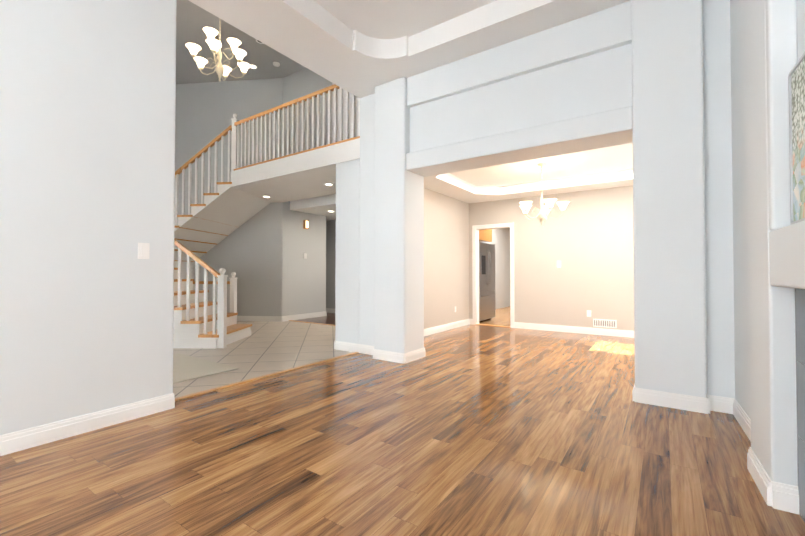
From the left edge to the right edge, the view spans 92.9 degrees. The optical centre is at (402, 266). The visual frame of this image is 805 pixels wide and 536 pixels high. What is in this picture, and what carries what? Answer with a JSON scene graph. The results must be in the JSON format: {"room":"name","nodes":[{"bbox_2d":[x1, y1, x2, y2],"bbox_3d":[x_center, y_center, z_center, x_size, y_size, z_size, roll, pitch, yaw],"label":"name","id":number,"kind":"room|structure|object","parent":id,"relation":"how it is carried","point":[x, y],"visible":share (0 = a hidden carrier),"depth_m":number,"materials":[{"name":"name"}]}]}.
{"room":"living room","nodes":[
{"label":"living room","id":0,"kind":"room"},
{"bbox_2d":[0,0,176,434],"bbox_3d":[-3.201,-0.612,1.100,0.140,3.380,4.770,-1,-1,34],"label":"wall","id":1,"kind":"structure","parent":0,"point":[87,137],"depth_m":2.55,"materials":[{"name":"paint"}]},
{"bbox_2d":[0,393,174,455],"bbox_3d":[-3.137,1.019,1.031,0.016,0.115,4.770,-1,-1,34],"label":"baseboard","id":2,"kind":"structure","parent":1,"relation":"attached to","point":[16,441],"depth_m":2.52,"materials":[{"name":"white paint"}]},
{"bbox_2d":[138,243,149,258],"bbox_3d":[-1.918,-0.116,2.835,0.011,0.120,0.075,-1,-1,34],"label":"light switch","id":3,"kind":"object","parent":1,"relation":"attached to","point":[143,250],"visible":1,"depth_m":2.83,"materials":[{"name":"white paint"}]},
{"bbox_2d":[176,0,305,83],"bbox_3d":[-4.919,-4.228,4.675,7.070,0.120,8.940,-1,-1,34],"label":"ceiling","id":4,"kind":"structure","parent":0,"point":[193,20],"depth_m":7.41,"materials":[{"name":"paint"}]},
{"bbox_2d":[186,18,250,81],"bbox_3d":[-2.533,-3.361,5.308,0.815,1.596,0.823,-1,-1,34],"label":"chandelier","id":5,"kind":"object","parent":4,"relation":"hanging from","point":[215,45],"visible":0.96,"depth_m":5.26,"materials":[{"name":"white glass"}]},
{"bbox_2d":[273,62,279,66],"bbox_3d":[-2.559,-4.104,7.760,0.140,0.035,0.140,-1,-1,34],"label":"smoke detector","id":6,"kind":"object","parent":4,"relation":"attached to","point":[276,64],"visible":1,"depth_m":7.73,"materials":[{"name":"white paint"}]},
{"bbox_2d":[175,78,325,315],"bbox_3d":[-5.054,-1.477,7.391,3.028,5.300,6.882,-1,-1,34],"label":"wall","id":7,"kind":"structure","parent":0,"point":[249,252],"depth_m":8.45,"materials":[{"name":"paint"}]},
{"bbox_2d":[237,316,280,321],"bbox_3d":[-3.611,1.131,8.359,1.783,0.115,0.967,-1,-1,34],"label":"baseboard","id":8,"kind":"structure","parent":7,"relation":"attached to","point":[239,318],"depth_m":8.29,"materials":[{"name":"white paint"}]},
{"bbox_2d":[281,311,326,321],"bbox_3d":[-2.231,1.137,8.784,0.016,0.115,1.328,-1,-1,34],"label":"baseboard","id":9,"kind":"structure","parent":7,"relation":"attached to","point":[283,318],"depth_m":8.73,"materials":[{"name":"white paint"}]},
{"bbox_2d":[303,220,308,228],"bbox_3d":[-2.215,-0.965,8.786,0.075,0.200,0.100,-1,-1,34],"label":"sconce","id":10,"kind":"object","parent":7,"relation":"attached to","point":[305,224],"visible":1,"depth_m":8.76,"materials":[{"name":"white glass"}]},
{"bbox_2d":[173,321,352,400],"bbox_3d":[-4.884,1.163,4.697,6.730,0.060,8.850,-1,-1,34],"label":"floor","id":11,"kind":"structure","parent":0,"point":[266,347],"depth_m":5.07,"materials":[{"name":"beige tile"}]},
{"bbox_2d":[173,353,237,383],"bbox_3d":[-2.636,1.115,4.159,1.350,0.018,1.000,-1,-1,34],"label":"mat","id":12,"kind":"object","parent":11,"relation":"on","point":[186,367],"visible":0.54,"depth_m":4.15,"materials":[{"name":"tile"}]},
{"bbox_2d":[173,84,359,348],"bbox_3d":[-3.578,-0.795,6.206,6.244,3.900,4.298,-1,-1,34],"label":"staircase","id":13,"kind":"structure","parent":11,"relation":"on","point":[208,223],"depth_m":6.28,"materials":[{"name":"white paint"}]},
{"bbox_2d":[231,138,359,202],"bbox_3d":[-1.683,-1.551,6.759,3.728,0.270,1.500,-1,-1,34],"label":"ceiling","id":14,"kind":"structure","parent":0,"point":[306,175],"depth_m":6.23,"materials":[{"name":"white paint"}]},
{"bbox_2d":[283,68,331,154],"bbox_3d":[-1.097,-2.902,7.372,3.830,2.450,0.140,-1,-1,34],"label":"wall","id":15,"kind":"structure","parent":0,"point":[302,83],"depth_m":7.94,"materials":[{"name":"paint"}]},
{"bbox_2d":[332,83,357,142],"bbox_3d":[-0.989,-2.730,7.200,0.900,2.100,0.018,-1,-1,34],"label":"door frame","id":16,"kind":"structure","parent":15,"relation":"attached to","point":[350,109],"depth_m":7.29,"materials":[{"name":"white paint"}]},
{"bbox_2d":[289,320,334,325],"bbox_3d":[-1.115,1.171,7.480,3.410,0.009,0.060,-1,-1,34],"label":"trim","id":17,"kind":"structure","parent":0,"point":[311,322],"depth_m":8.03,"materials":[{"name":"brown wood"}]},
{"bbox_2d":[290,194,335,220],"bbox_3d":[-1.955,-1.435,9.124,6.610,0.390,1.700,-1,-1,34],"label":"ceiling","id":18,"kind":"structure","parent":0,"point":[321,205],"depth_m":8.23,"materials":[{"name":"paint"}]},
{"bbox_2d":[0,324,804,535],"bbox_3d":[0.713,1.120,1.898,5.670,0.060,10.550,-1,-1,34],"label":"floor","id":19,"kind":"structure","parent":0,"point":[474,430],"depth_m":2.17,"materials":[{"name":"laminate"}]},
{"bbox_2d":[175,352,358,400],"bbox_3d":[-1.263,1.118,4.080,0.055,0.011,2.380,-1,-1,34],"label":"trim","id":20,"kind":"structure","parent":19,"relation":"on","point":[234,384],"depth_m":3.79,"materials":[{"name":"brown wood"}]},
{"bbox_2d":[374,77,423,353],"bbox_3d":[-0.039,-0.556,4.801,0.460,3.380,0.450,-1,-1,34],"label":"pillar","id":21,"kind":"structure","parent":19,"relation":"on","point":[399,263],"depth_m":4.61,"materials":[{"name":"paint"}]},
{"bbox_2d":[631,0,706,397],"bbox_3d":[2.237,-0.580,3.232,0.470,3.380,0.470,-1,-1,34],"label":"pillar","id":22,"kind":"structure","parent":19,"relation":"on","point":[670,338],"depth_m":3.03,"materials":[{"name":"paint"}]},
{"bbox_2d":[295,306,509,325],"bbox_3d":[1.860,1.236,9.533,12.400,0.060,6.750,-1,-1,34],"label":"floor","id":23,"kind":"structure","parent":0,"point":[502,315],"depth_m":8.62,"materials":[{"name":"beige tile"}]},
{"bbox_2d":[479,242,495,320],"bbox_3d":[1.559,0.341,8.535,0.846,1.700,0.920,-1,-1,34],"label":"fridge","id":24,"kind":"object","parent":23,"relation":"on","point":[487,294],"visible":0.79,"depth_m":8.27,"materials":[{"name":"silver metal"}]},
{"bbox_2d":[314,0,496,38],"bbox_3d":[-0.575,-2.575,0.957,4.670,0.120,7.450,-1,-1,34],"label":"ceiling","id":25,"kind":"structure","parent":0,"point":[386,19],"depth_m":3.73,"materials":[{"name":"paint"}]},
{"bbox_2d":[189,0,630,97],"bbox_3d":[-0.660,-2.412,0.831,4.670,0.210,7.150,-1,-1,34],"label":"ceiling soffit","id":26,"kind":"structure","parent":0,"point":[314,37],"depth_m":3.79,"materials":[{"name":"paint"}]},
{"bbox_2d":[424,173,452,179],"bbox_3d":[1.665,-1.537,4.419,4.400,0.370,0.820,-1,-1,34],"label":"ceiling soffit","id":27,"kind":"structure","parent":0,"point":[447,174],"depth_m":5.82,"materials":[{"name":"paint"}]},
{"bbox_2d":[424,188,468,328],"bbox_3d":[0.435,-0.263,6.623,0.140,2.850,3.100,-1,-1,34],"label":"wall","id":28,"kind":"structure","parent":0,"point":[446,255],"depth_m":7.01,"materials":[{"name":"paint"}]},
{"bbox_2d":[424,319,470,335],"bbox_3d":[0.505,1.103,6.554,0.030,0.115,3.100,-1,-1,34],"label":"baseboard","id":29,"kind":"structure","parent":28,"relation":"attached to","point":[441,328],"depth_m":6.99,"materials":[{"name":"white paint"}]},
{"bbox_2d":[424,175,475,196],"bbox_3d":[0.696,-1.506,6.457,0.500,0.370,2.070,-1,-1,34],"label":"ceiling soffit","id":30,"kind":"structure","parent":0,"point":[452,186],"depth_m":6.47,"materials":[{"name":"paint"}]},
{"bbox_2d":[326,186,633,330],"bbox_3d":[0.954,-0.239,8.231,12.400,2.850,0.140,-1,-1,34],"label":"wall","id":31,"kind":"structure","parent":0,"point":[585,238],"depth_m":6.78,"materials":[{"name":"paint"}]},
{"bbox_2d":[326,308,334,312],"bbox_3d":[-1.480,1.153,9.780,6.610,0.115,0.016,-1,-1,34],"label":"baseboard","id":32,"kind":"structure","parent":31,"relation":"attached to","point":[329,310],"depth_m":10.05,"materials":[{"name":"white paint"}]},
{"bbox_2d":[472,222,513,327],"bbox_3d":[1.823,0.168,7.619,0.856,2.018,0.158,-1,-1,34],"label":"door frame","id":33,"kind":"structure","parent":31,"relation":"attached to","point":[475,264],"depth_m":7.75,"materials":[{"name":"white paint"}]},
{"bbox_2d":[514,322,633,337],"bbox_3d":[3.566,1.100,6.328,3.462,0.115,0.016,-1,-1,34],"label":"baseboard","id":34,"kind":"structure","parent":31,"relation":"attached to","point":[556,328],"depth_m":6.69,"materials":[{"name":"white paint"}]},
{"bbox_2d":[593,319,616,327],"bbox_3d":[3.406,0.957,6.440,0.350,0.135,0.015,-1,-1,34],"label":"air vent","id":35,"kind":"object","parent":31,"relation":"in","point":[606,323],"visible":1,"depth_m":6.43,"materials":[{"name":"white metal"}]},
{"bbox_2d":[477,324,509,326],"bbox_3d":[1.828,1.173,7.611,0.720,0.008,0.140,-1,-1,34],"label":"trim","id":36,"kind":"structure","parent":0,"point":[493,325],"depth_m":7.59,"materials":[{"name":"brown wood"}]},
{"bbox_2d":[482,228,509,308],"bbox_3d":[2.189,-0.205,10.444,0.140,2.850,4.910,-1,-1,34],"label":"wall","id":37,"kind":"structure","parent":0,"point":[501,239],"depth_m":11.50,"materials":[{"name":"paint"}]},
{"bbox_2d":[479,229,491,241],"bbox_3d":[1.467,-0.913,8.593,0.750,0.690,1.000,-1,-1,34],"label":"upper cabinet","id":38,"kind":"object","parent":37,"relation":"attached to","point":[485,235],"visible":0.07,"depth_m":8.52,"materials":[{"name":"brown wood"}]},
{"bbox_2d":[335,0,734,397],"bbox_3d":[0.999,-0.566,4.139,4.540,3.380,0.370,-1,-1,34],"label":"wall","id":39,"kind":"structure","parent":0,"point":[593,84],"depth_m":3.65,"materials":[{"name":"paint"}]},
{"bbox_2d":[334,341,373,353],"bbox_3d":[-0.617,1.081,5.056,0.810,0.115,0.040,-1,-1,34],"label":"baseboard","id":40,"kind":"structure","parent":39,"relation":"attached to","point":[338,345],"depth_m":5.10,"materials":[{"name":"white paint"}]},
{"bbox_2d":[368,349,407,363],"bbox_3d":[-0.171,1.073,4.584,0.492,0.115,0.016,-1,-1,34],"label":"baseboard","id":41,"kind":"structure","parent":39,"relation":"attached to","point":[390,356],"depth_m":4.57,"materials":[{"name":"white paint"}]},
{"bbox_2d":[408,347,425,362],"bbox_3d":[0.163,1.074,4.650,0.016,0.115,0.430,-1,-1,34],"label":"baseboard","id":42,"kind":"structure","parent":39,"relation":"attached to","point":[419,353],"depth_m":4.65,"materials":[{"name":"white paint"}]},
{"bbox_2d":[407,1,631,107],"bbox_3d":[1.114,-2.087,4.066,2.300,0.340,0.400,-1,-1,34],"label":"header beam","id":43,"kind":"structure","parent":39,"relation":"attached to","point":[600,31],"depth_m":3.74,"materials":[{"name":"paint"}]},
{"bbox_2d":[406,106,632,176],"bbox_3d":[1.108,-1.248,4.045,2.300,0.200,0.420,-1,-1,34],"label":"header","id":44,"kind":"object","parent":39,"relation":"attached to","point":[610,128],"visible":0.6,"depth_m":3.78,"materials":[{"name":"paint"}]},
{"bbox_2d":[632,385,715,413],"bbox_3d":[2.103,1.049,3.010,0.502,0.115,0.026,-1,-1,34],"label":"baseboard","id":45,"kind":"structure","parent":39,"relation":"attached to","point":[646,396],"depth_m":2.98,"materials":[{"name":"white paint"}]},
{"bbox_2d":[450,143,632,185],"bbox_3d":[2.308,-1.603,5.362,3.440,0.210,2.140,-1,-1,34],"label":"ceiling","id":46,"kind":"structure","parent":0,"point":[608,159],"depth_m":5.75,"materials":[{"name":"paint"}]},
{"bbox_2d":[519,163,568,226],"bbox_3d":[2.046,-1.031,5.587,0.716,0.926,0.688,-1,-1,34],"label":"dining chandelier","id":47,"kind":"object","parent":46,"relation":"hanging from","point":[543,212],"visible":1,"depth_m":5.51,"materials":[{"name":"silver metal"}]},
{"bbox_2d":[452,169,632,202],"bbox_3d":[2.952,-1.508,6.301,4.400,0.370,0.820,-1,-1,34],"label":"ceiling soffit","id":48,"kind":"structure","parent":0,"point":[620,178],"depth_m":6.54,"materials":[{"name":"paint"}]},
{"bbox_2d":[730,0,804,418],"bbox_3d":[0.802,-0.733,0.042,0.160,3.590,7.700,-1,-1,32],"label":"wall","id":49,"kind":"structure","parent":0,"point":[740,209],"depth_m":2.65,"materials":[{"name":"paint"}]},
{"bbox_2d":[733,398,798,513],"bbox_3d":[0.609,1.003,-0.040,0.109,0.115,7.200,-1,-1,32],"label":"baseboard","id":50,"kind":"structure","parent":49,"relation":"attached to","point":[780,496],"depth_m":1.77,"materials":[{"name":"white paint"}]},
{"bbox_2d":[745,0,804,485],"bbox_3d":[1.365,-0.716,1.178,0.093,3.590,2.284,-1,-1,32],"label":"wall","id":51,"kind":"structure","parent":0,"point":[776,253],"depth_m":1.73,"materials":[{"name":"paint"}]},
{"bbox_2d":[788,52,804,224],"bbox_3d":[1.360,-0.512,1.123,0.037,0.654,1.214,-1,-1,32],"label":"painting","id":52,"kind":"object","parent":51,"relation":"attached to","point":[796,86],"visible":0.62,"depth_m":1.58,"materials":[{"name":"fabric"}]},
{"bbox_2d":[795,288,804,521],"bbox_3d":[1.362,0.578,1.100,0.036,1.000,1.420,-1,-1,32],"label":"fireplace","id":53,"kind":"object","parent":51,"relation":"attached to","point":[800,338],"visible":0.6,"depth_m":1.65,"materials":[{"name":"tile"}]}
]}

